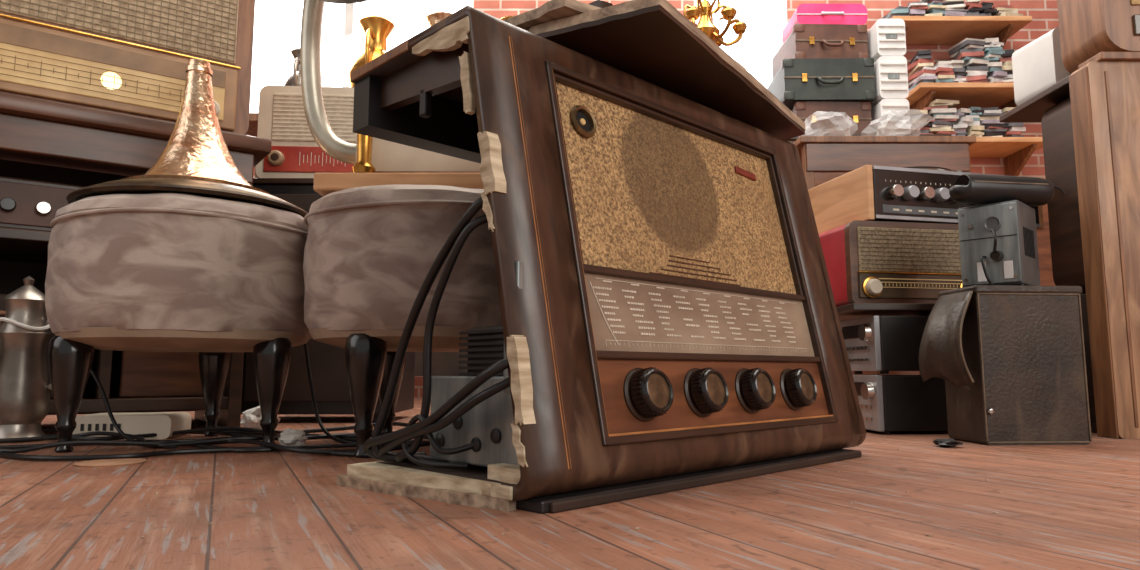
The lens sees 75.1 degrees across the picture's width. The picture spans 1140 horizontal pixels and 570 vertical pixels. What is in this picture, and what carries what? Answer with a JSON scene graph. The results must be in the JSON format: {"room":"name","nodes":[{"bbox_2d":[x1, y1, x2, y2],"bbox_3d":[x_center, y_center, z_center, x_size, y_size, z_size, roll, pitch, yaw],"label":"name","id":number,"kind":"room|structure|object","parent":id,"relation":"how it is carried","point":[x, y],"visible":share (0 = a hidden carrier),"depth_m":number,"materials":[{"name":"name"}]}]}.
{"room":"antique shop","nodes":[
{"label":"antique shop","id":0,"kind":"room"},
{"bbox_2d":[0,398,1139,569],"bbox_3d":[0.000,0.259,0.977,6.000,0.050,6.000,0,-7,0],"label":"floor","id":1,"kind":"structure","parent":0,"point":[1057,510],"depth_m":0.61,"materials":[{"name":"brown wood"}]},
{"bbox_2d":[0,276,51,442],"bbox_3d":[-0.949,0.127,1.296,0.116,0.287,0.095,-2,-7,18],"label":"jug","id":2,"kind":"object","parent":1,"relation":"on","point":[25,333],"visible":0.76,"depth_m":1.27,"materials":[{"name":"metal"}]},
{"bbox_2d":[74,458,146,466],"bbox_3d":[-0.600,0.232,0.970,0.082,0.003,0.082,0,-7,0],"label":"disc","id":3,"kind":"object","parent":1,"relation":"on","point":[126,461],"visible":1,"depth_m":0.96,"materials":[{"name":"brown wood"}]},
{"bbox_2d":[73,412,190,439],"bbox_3d":[-0.800,0.257,1.354,0.170,0.042,0.102,1,-7,-8],"label":"router","id":4,"kind":"object","parent":1,"relation":"on","point":[163,424],"visible":0.77,"depth_m":1.31,"materials":[{"name":"white plastic"}]},
{"bbox_2d":[0,92,271,426],"bbox_3d":[-1.302,-0.034,1.404,1.280,0.630,0.430,5,-8,-36],"label":"sideboard","id":5,"kind":"object","parent":1,"relation":"on","point":[41,140],"visible":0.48,"depth_m":1.50,"materials":[{"name":"brown wood"}]},
{"bbox_2d":[0,227,50,263],"bbox_3d":[-1.307,-0.092,1.417,1.180,0.020,0.365,5,-8,-36],"label":"shelf","id":6,"kind":"object","parent":5,"relation":"attached to","point":[17,246],"depth_m":1.47,"materials":[{"name":"brown wood"}]},
{"bbox_2d":[0,294,55,398],"bbox_3d":[-1.128,0.128,1.503,0.208,0.200,0.254,5,-8,-36],"label":"storage box","id":7,"kind":"object","parent":5,"relation":"on","point":[2,296],"visible":0.02,"depth_m":1.44,"materials":[{"name":"brown wood"}]},
{"bbox_2d":[0,176,84,231],"bbox_3d":[-1.072,-0.142,1.518,0.190,0.100,0.238,5,-8,-36],"label":"amplifier","id":8,"kind":"object","parent":5,"relation":"on","point":[26,204],"visible":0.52,"depth_m":1.42,"materials":[{"name":"brown metal"}]},
{"bbox_2d":[0,0,254,134],"bbox_3d":[-1.034,-0.544,1.568,0.640,0.420,0.274,5,-8,-36],"label":"radio","id":9,"kind":"object","parent":5,"relation":"on","point":[130,57],"visible":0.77,"depth_m":1.52,"materials":[{"name":"brown wood"}]},
{"bbox_2d":[101,72,121,89],"bbox_3d":[-0.921,-0.410,1.489,0.036,0.036,0.002,5,-8,-36],"label":"knob","id":10,"kind":"object","parent":9,"relation":"attached to","point":[105,78],"depth_m":1.49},
{"bbox_2d":[0,0,238,63],"bbox_3d":[-0.972,-0.623,1.495,0.565,0.230,0.008,5,-8,-36],"label":"grille","id":11,"kind":"object","parent":9,"relation":"attached to","point":[208,30],"depth_m":1.55,"materials":[{"name":"brown fabric"}]},
{"bbox_2d":[48,395,227,413],"bbox_3d":[-1.307,0.228,1.380,1.180,0.025,0.365,5,-8,-36],"label":"shelf","id":12,"kind":"object","parent":5,"relation":"attached to","point":[89,403],"depth_m":1.49,"materials":[{"name":"brown wood"}]},
{"bbox_2d":[110,350,202,397],"bbox_3d":[-0.913,0.136,1.659,0.178,0.220,0.254,5,-8,-36],"label":"drawer","id":13,"kind":"object","parent":5,"relation":"on","point":[134,374],"visible":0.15,"depth_m":1.55,"materials":[{"name":"brown wood"}]},
{"bbox_2d":[45,193,311,452],"bbox_3d":[-0.630,0.071,1.235,0.407,0.383,0.407,1,-7,-12],"label":"round ottoman","id":14,"kind":"object","parent":1,"relation":"on","point":[214,278],"visible":0.87,"depth_m":1.08,"materials":[{"name":"fabric"}]},
{"bbox_2d":[45,193,311,338],"bbox_3d":[-0.629,-0.011,1.244,0.406,0.218,0.404,1,-7,-12],"label":"cushion","id":15,"kind":"object","parent":14,"relation":"on","point":[159,265],"depth_m":1.07,"materials":[{"name":"fabric"}]},
{"bbox_2d":[66,59,307,217],"bbox_3d":[-0.632,-0.252,1.272,0.368,0.270,0.368,0,-7,0],"label":"gramophone horn","id":16,"kind":"object","parent":14,"relation":"on","point":[196,159],"visible":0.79,"depth_m":1.22,"materials":[{"name":"gold metal"}]},
{"bbox_2d":[0,344,429,460],"bbox_3d":[-0.623,0.178,1.238,0.901,0.171,0.515,0,-7,0],"label":"floor cables","id":17,"kind":"object","parent":1,"relation":"on","point":[245,435],"visible":0.67,"depth_m":1.15,"materials":[{"name":"rubber"}]},
{"bbox_2d":[240,406,279,428],"bbox_3d":[-0.621,0.264,1.477,0.066,0.055,0.063,-2,-7,15],"label":"crumpled paper","id":18,"kind":"object","parent":1,"relation":"on","point":[252,417],"visible":0.57,"depth_m":1.46,"materials":[{"name":"white paper"}]},
{"bbox_2d":[278,428,307,445],"bbox_3d":[-0.430,0.238,1.150,0.039,0.032,0.044,-1,-7,12],"label":"crumpled paper","id":19,"kind":"object","parent":1,"relation":"on","point":[289,437],"visible":0.85,"depth_m":1.14,"materials":[{"name":"grey paper"}]},
{"bbox_2d":[241,178,414,422],"bbox_3d":[-0.591,0.047,1.871,0.372,0.578,0.283,0,-7,0],"label":"base cabinet","id":20,"kind":"object","parent":1,"relation":"on","point":[327,361],"visible":0.1,"depth_m":1.72,"materials":[{"name":"brown wood"}]},
{"bbox_2d":[256,85,356,177],"bbox_3d":[-0.635,-0.364,1.867,0.255,0.235,0.163,0,-7,-4],"label":"radio","id":21,"kind":"object","parent":20,"relation":"on","point":[295,153],"visible":0.58,"depth_m":1.80,"materials":[{"name":"beige plastic"}]},
{"bbox_2d":[272,93,356,142],"bbox_3d":[-0.621,-0.408,1.812,0.205,0.120,0.004,0,-7,-4],"label":"grille","id":22,"kind":"object","parent":21,"relation":"attached to","point":[289,122],"depth_m":1.81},
{"bbox_2d":[245,113,467,375],"bbox_3d":[-0.475,-0.080,2.828,1.650,1.050,0.400,0,-7,0],"label":"display table","id":23,"kind":"object","parent":1,"relation":"on","point":[443,363],"visible":0.02,"depth_m":2.94,"materials":[{"name":"brown wood"}]},
{"bbox_2d":[284,48,300,85],"bbox_3d":[-1.040,-0.756,2.886,0.150,0.305,0.150,-5,-9,39],"label":"urn","id":24,"kind":"object","parent":23,"relation":"on","point":[294,79],"visible":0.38,"depth_m":2.83,"materials":[{"name":"silver metal"}]},
{"bbox_2d":[347,16,394,87],"bbox_3d":[-0.760,-0.817,2.893,0.210,0.427,0.210,-5,-9,39],"label":"brass vase","id":25,"kind":"object","parent":23,"relation":"on","point":[376,30],"visible":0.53,"depth_m":2.86,"materials":[{"name":"gold metal"}]},
{"bbox_2d":[424,12,451,27],"bbox_3d":[-0.500,-0.825,2.894,0.218,0.442,0.218,-5,-9,39],"label":"copper vase","id":26,"kind":"object","parent":23,"relation":"on","point":[432,18],"visible":0.03,"depth_m":2.86,"materials":[{"name":"brown metal"}]},
{"bbox_2d":[500,16,512,19],"bbox_3d":[-0.220,-0.817,2.893,0.210,0.427,0.210,-5,-9,39],"label":"brass vase","id":27,"kind":"object","parent":23,"relation":"on","point":[505,17],"visible":0.02,"depth_m":2.86,"materials":[{"name":"gold metal"}]},
{"bbox_2d":[303,184,501,457],"bbox_3d":[-0.226,0.065,1.213,0.407,0.391,0.407,5,-8,-37],"label":"round ottoman","id":28,"kind":"object","parent":1,"relation":"on","point":[369,251],"visible":0.58,"depth_m":1.04,"materials":[{"name":"fabric"}]},
{"bbox_2d":[300,0,483,196],"bbox_3d":[-0.275,-0.403,1.187,0.360,0.529,0.424,0,-7,0],"label":"gramophone","id":29,"kind":"object","parent":28,"relation":"on","point":[376,161],"visible":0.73,"depth_m":1.17,"materials":[{"name":"silver wood"}]},
{"bbox_2d":[303,184,501,330],"bbox_3d":[-0.225,-0.017,1.222,0.406,0.226,0.404,5,-8,-37],"label":"cushion","id":30,"kind":"object","parent":28,"relation":"on","point":[369,251],"depth_m":1.04,"materials":[{"name":"fabric"}]},
{"bbox_2d":[337,6,865,513],"bbox_3d":[0.070,-0.010,0.971,0.682,0.484,0.346,6,-9,-44],"label":"radio","id":31,"kind":"object","parent":1,"relation":"on","point":[669,314],"visible":1,"depth_m":0.80,"materials":[{"name":"brown wood"}]},
{"bbox_2d":[435,433,443,446],"bbox_3d":[-0.133,0.158,0.752,0.004,0.014,0.014,6,-9,-44],"label":"socket","id":32,"kind":"object","parent":31,"relation":"attached to","point":[439,438],"depth_m":0.75,"materials":[{"name":"black plastic"}]},
{"bbox_2d":[453,417,462,428],"bbox_3d":[-0.112,0.135,0.733,0.004,0.014,0.014,6,-9,-44],"label":"socket","id":33,"kind":"object","parent":31,"relation":"attached to","point":[458,424],"depth_m":0.73,"materials":[{"name":"black plastic"}]},
{"bbox_2d":[471,437,480,451],"bbox_3d":[-0.091,0.153,0.710,0.004,0.014,0.014,6,-9,-44],"label":"socket","id":34,"kind":"object","parent":31,"relation":"attached to","point":[475,441],"depth_m":0.71,"materials":[{"name":"black plastic"}]},
{"bbox_2d":[490,428,500,443],"bbox_3d":[-0.070,0.140,0.690,0.004,0.014,0.014,6,-9,-44],"label":"socket","id":35,"kind":"object","parent":31,"relation":"attached to","point":[495,433],"depth_m":0.69,"materials":[{"name":"black plastic"}]},
{"bbox_2d":[527,0,805,139],"bbox_3d":[0.151,-0.268,1.043,0.551,0.037,0.294,6,-9,-42],"label":"board","id":36,"kind":"object","parent":31,"relation":"on","point":[651,41],"visible":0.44,"depth_m":0.91,"materials":[{"name":"brown wood"}]},
{"bbox_2d":[503,0,612,29],"bbox_3d":[0.011,-0.300,0.951,0.283,0.036,0.214,5,-8,-36],"label":"wood board","id":37,"kind":"object","parent":36,"relation":"on","point":[552,10],"visible":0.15,"depth_m":0.84,"materials":[{"name":"brown wood"}]},
{"bbox_2d":[553,73,802,295],"bbox_3d":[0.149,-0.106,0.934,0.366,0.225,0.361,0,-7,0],"label":"grille","id":38,"kind":"object","parent":31,"relation":"attached to","point":[650,194],"depth_m":0.90,"materials":[{"name":"beige fabric"}]},
{"bbox_2d":[786,134,951,374],"bbox_3d":[1.110,-0.044,2.944,0.650,1.005,0.462,0,-7,0],"label":"cupboard","id":39,"kind":"object","parent":1,"relation":"on","point":[820,178],"visible":0.04,"depth_m":2.77,"materials":[{"name":"brown wood"}]},
{"bbox_2d":[791,101,872,133],"bbox_3d":[1.018,-0.620,2.997,0.296,0.152,0.334,0,-7,-1],"label":"suitcase","id":40,"kind":"object","parent":39,"relation":"on","point":[818,117],"visible":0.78,"depth_m":2.87,"materials":[{"name":"brown leather"}]},
{"bbox_2d":[767,58,875,109],"bbox_3d":[1.005,-0.781,3.000,0.351,0.167,0.334,0,-7,1],"label":"suitcase","id":41,"kind":"object","parent":40,"relation":"on","point":[821,79],"visible":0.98,"depth_m":2.87,"materials":[{"name":"green leather"}]},
{"bbox_2d":[772,24,868,78],"bbox_3d":[1.023,-0.938,3.046,0.291,0.152,0.334,0,-7,-2],"label":"suitcase","id":42,"kind":"object","parent":41,"relation":"on","point":[805,41],"visible":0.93,"depth_m":2.92,"materials":[{"name":"brown leather"}]},
{"bbox_2d":[782,4,867,42],"bbox_3d":[1.040,-1.063,3.029,0.280,0.090,0.227,0,-7,0],"label":"case","id":43,"kind":"object","parent":42,"relation":"on","point":[852,14],"visible":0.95,"depth_m":2.94,"materials":[{"name":"plastic"}]},
{"bbox_2d":[871,99,910,133],"bbox_3d":[1.243,-0.625,2.954,0.110,0.150,0.256,0,-7,0],"label":"plastic crate","id":44,"kind":"object","parent":39,"relation":"on","point":[889,116],"visible":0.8,"depth_m":2.83,"materials":[{"name":"plastic"}]},
{"bbox_2d":[871,56,908,108],"bbox_3d":[1.243,-0.785,2.972,0.110,0.170,0.256,0,-7,0],"label":"plastic crate","id":45,"kind":"object","parent":44,"relation":"on","point":[890,72],"visible":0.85,"depth_m":2.85,"materials":[{"name":"plastic"}]},
{"bbox_2d":[867,19,905,62],"bbox_3d":[1.243,-0.945,2.991,0.110,0.150,0.256,0,-7,0],"label":"plastic crate","id":46,"kind":"object","parent":45,"relation":"on","point":[886,37],"visible":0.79,"depth_m":2.87,"materials":[{"name":"plastic"}]},
{"bbox_2d":[793,136,975,189],"bbox_3d":[0.995,-0.027,2.419,0.550,0.850,0.300,0,-7,0],"label":"side table","id":47,"kind":"object","parent":1,"relation":"on","point":[818,154],"visible":0.45,"depth_m":2.32,"materials":[{"name":"brown wood"}]},
{"bbox_2d":[836,303,934,374],"bbox_3d":[0.757,0.179,1.592,0.425,0.250,0.355,0,-7,0],"label":"stand","id":48,"kind":"object","parent":1,"relation":"on","point":[854,310],"visible":0.02,"depth_m":1.43,"materials":[{"name":"brown wood"}]},
{"bbox_2d":[819,220,962,306],"bbox_3d":[0.723,-0.032,1.600,0.362,0.171,0.219,1,-7,-10],"label":"radio","id":49,"kind":"object","parent":48,"relation":"on","point":[866,261],"visible":0.6,"depth_m":1.50,"materials":[{"name":"paint"}]},
{"bbox_2d":[857,227,960,273],"bbox_3d":[0.739,-0.070,1.516,0.328,0.090,0.004,1,-7,-10],"label":"grille","id":50,"kind":"object","parent":49,"relation":"attached to","point":[880,250],"depth_m":1.50,"materials":[{"name":"brown fabric"}]},
{"bbox_2d":[808,165,1043,233],"bbox_3d":[0.790,-0.187,1.661,0.434,0.145,0.253,2,-7,-14],"label":"amplifier","id":51,"kind":"object","parent":49,"relation":"on","point":[918,194],"visible":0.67,"depth_m":1.54,"materials":[{"name":"brown wood"}]},
{"bbox_2d":[840,316,947,433],"bbox_3d":[0.675,0.181,1.498,0.218,0.226,0.155,0,-7,-4],"label":"stack","id":52,"kind":"object","parent":1,"relation":"on","point":[884,344],"visible":0.59,"depth_m":1.42,"materials":[{"name":"black plastic"}]},
{"bbox_2d":[932,438,963,446],"bbox_3d":[0.601,0.251,1.179,0.043,0.014,0.043,0,-7,0],"label":"scrap","id":53,"kind":"object","parent":1,"relation":"on","point":[941,442],"visible":1,"depth_m":1.17,"materials":[{"name":"plastic"}]},
{"bbox_2d":[919,285,1091,444],"bbox_3d":[0.734,0.136,1.271,0.245,0.262,0.118,0,-7,-4],"label":"instrument case","id":54,"kind":"object","parent":1,"relation":"on","point":[1010,359],"visible":1,"depth_m":1.23,"materials":[{"name":"black leather"}]},
{"bbox_2d":[958,200,1040,286],"bbox_3d":[0.760,-0.066,1.323,0.138,0.150,0.099,6,-9,-44],"label":"instrument","id":55,"kind":"object","parent":54,"relation":"on","point":[998,241],"visible":0.91,"depth_m":1.29,"materials":[{"name":"silver metal"}]},
{"bbox_2d":[949,174,1065,205],"bbox_3d":[0.772,-0.169,1.321,0.199,0.054,0.054,1,-7,-6],"label":"pouch","id":56,"kind":"object","parent":55,"relation":"on","point":[968,188],"visible":0.98,"depth_m":1.30,"materials":[{"name":"leather"}]},
{"bbox_2d":[1037,178,1055,285],"bbox_3d":[1.950,0.035,3.086,0.820,0.880,0.400,0,-7,0],"label":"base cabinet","id":57,"kind":"object","parent":1,"relation":"on","point":[1043,236],"visible":0.02,"depth_m":2.90,"materials":[{"name":"brown wood"}]},
{"bbox_2d":[1080,294,1096,432],"bbox_3d":[1.220,0.159,1.513,0.410,0.272,0.158,0,-7,0],"label":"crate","id":58,"kind":"object","parent":1,"relation":"on","point":[1082,296],"visible":0.02,"depth_m":1.46,"materials":[{"name":"brown wood"}]},
{"bbox_2d":[999,75,1085,294],"bbox_3d":[1.235,-0.194,1.588,0.450,0.440,0.270,0,-7,0],"label":"cabinet","id":59,"kind":"object","parent":58,"relation":"on","point":[1051,108],"visible":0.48,"depth_m":1.56,"materials":[{"name":"brown wood"}]},
{"bbox_2d":[1012,27,1070,105],"bbox_3d":[1.106,-0.479,1.653,0.160,0.140,0.128,1,-7,-8],"label":"appliance","id":60,"kind":"object","parent":59,"relation":"on","point":[1038,65],"visible":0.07,"depth_m":1.63,"materials":[{"name":"plastic"}]},
{"bbox_2d":[1069,52,1139,438],"bbox_3d":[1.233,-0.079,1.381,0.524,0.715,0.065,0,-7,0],"label":"base cabinet","id":61,"kind":"object","parent":1,"relation":"on","point":[1105,88],"visible":1,"depth_m":1.37,"materials":[{"name":"brown wood"}]},
{"bbox_2d":[1057,0,1139,73],"bbox_3d":[1.194,-0.557,1.457,0.360,0.250,0.159,0,-7,4],"label":"radio","id":62,"kind":"object","parent":61,"relation":"on","point":[1087,28],"visible":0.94,"depth_m":1.43,"materials":[{"name":"brown wood"}]},
{"bbox_2d":[253,0,1058,397],"bbox_3d":[0.000,-0.885,3.485,6.000,2.800,0.120,0,-7,0],"label":"wall","id":63,"kind":"structure","parent":0,"point":[1044,13],"depth_m":3.47,"materials":[{"name":"red brick"}]},
{"bbox_2d":[343,3,355,86],"bbox_3d":[-1.035,-1.261,3.498,0.040,1.050,0.040,0,-7,0],"label":"mullion","id":64,"kind":"object","parent":63,"relation":"attached to","point":[350,9],"visible":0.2,"depth_m":3.47,"materials":[{"name":"white plastic"}]},
{"bbox_2d":[250,3,465,112],"bbox_3d":[-1.035,-1.258,3.523,1.170,1.050,0.010,0,-7,0],"label":"pane","id":65,"kind":"object","parent":63,"relation":"attached to","point":[277,26],"visible":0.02,"depth_m":3.51,"materials":[{"name":"white glass"}]},
{"bbox_2d":[255,0,465,2],"bbox_3d":[-1.035,-1.360,3.510,1.170,0.040,0.030,0,-7,0],"label":"rail","id":66,"kind":"object","parent":63,"relation":"attached to","point":[256,1],"visible":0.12,"depth_m":3.51,"materials":[{"name":"white plastic"}]},
{"bbox_2d":[466,0,473,7],"bbox_3d":[-0.470,-1.261,3.498,0.040,1.050,0.040,0,-7,0],"label":"mullion","id":67,"kind":"object","parent":63,"relation":"attached to","point":[470,3],"visible":0.02,"depth_m":3.48,"materials":[{"name":"white plastic"}]},
{"bbox_2d":[694,0,701,24],"bbox_3d":[0.600,-1.211,3.493,0.040,1.150,0.040,0,-7,0],"label":"mullion","id":68,"kind":"object","parent":63,"relation":"attached to","point":[695,1],"visible":0.02,"depth_m":3.48,"materials":[{"name":"white plastic"}]},
{"bbox_2d":[702,0,777,87],"bbox_3d":[0.800,-1.208,3.518,0.440,1.150,0.010,0,-7,0],"label":"pane","id":69,"kind":"object","parent":63,"relation":"attached to","point":[761,30],"visible":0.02,"depth_m":3.51,"materials":[{"name":"white glass"}]},
{"bbox_2d":[734,0,745,68],"bbox_3d":[0.800,-1.211,3.493,0.040,1.150,0.040,0,-7,0],"label":"mullion","id":70,"kind":"object","parent":63,"relation":"attached to","point":[740,46],"visible":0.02,"depth_m":3.47,"materials":[{"name":"white plastic"}]},
{"bbox_2d":[709,2,778,12],"bbox_3d":[0.800,-1.310,3.504,0.440,0.040,0.030,0,-7,0],"label":"rail","id":71,"kind":"object","parent":63,"relation":"attached to","point":[750,7],"visible":0.47,"depth_m":3.49,"materials":[{"name":"white plastic"}]},
{"bbox_2d":[776,0,787,49],"bbox_3d":[1.000,-1.211,3.493,0.040,1.150,0.040,0,-7,0],"label":"mullion","id":72,"kind":"object","parent":63,"relation":"attached to","point":[782,20],"visible":0.12,"depth_m":3.48,"materials":[{"name":"white plastic"}]},
{"bbox_2d":[905,83,1016,109],"bbox_3d":[1.780,-0.778,3.286,0.560,0.152,0.240,0,-7,0],"label":"shelf","id":73,"kind":"object","parent":63,"relation":"attached to","point":[1001,95],"visible":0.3,"depth_m":3.26,"materials":[{"name":"orange wood"}]},
{"bbox_2d":[907,38,1013,91],"bbox_3d":[1.747,-0.966,3.296,0.480,0.222,0.154,0,-7,0],"label":"cases","id":74,"kind":"object","parent":73,"relation":"on","point":[975,60],"visible":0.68,"depth_m":3.24},
{"bbox_2d":[891,16,1031,48],"bbox_3d":[1.700,-1.076,3.321,0.600,0.152,0.240,0,-7,0],"label":"shelf","id":75,"kind":"object","parent":63,"relation":"attached to","point":[919,30],"visible":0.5,"depth_m":3.27,"materials":[{"name":"orange wood"}]},
{"bbox_2d":[881,0,1022,18],"bbox_3d":[1.705,-1.215,3.326,0.586,0.123,0.157,0,-7,0],"label":"cases","id":76,"kind":"object","parent":75,"relation":"on","point":[923,7],"visible":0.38,"depth_m":3.27},
{"bbox_2d":[969,137,1042,175],"bbox_3d":[1.760,-0.539,3.259,0.600,0.152,0.240,0,-7,0],"label":"shelf","id":77,"kind":"object","parent":63,"relation":"attached to","point":[1015,151],"visible":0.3,"depth_m":3.24,"materials":[{"name":"orange wood"}]},
{"bbox_2d":[910,99,1025,136],"bbox_3d":[1.722,-0.705,3.268,0.500,0.177,0.153,0,-7,0],"label":"cases","id":78,"kind":"object","parent":77,"relation":"on","point":[939,117],"visible":0.62,"depth_m":3.21},
{"bbox_3d":[0.000,-2.630,1.020,6.200,0.100,5.420,0,-7,0],"label":"ceiling","id":79,"kind":"structure","parent":0,"visible":0},
{"bbox_2d":[683,0,746,46],"bbox_3d":[0.335,-1.517,1.938,0.206,1.900,0.183,0,-7,0],"label":"pendant lamp","id":80,"kind":"object","parent":79,"relation":"hanging from","point":[704,11],"visible":0.64,"depth_m":1.81,"materials":[{"name":"gold metal"}]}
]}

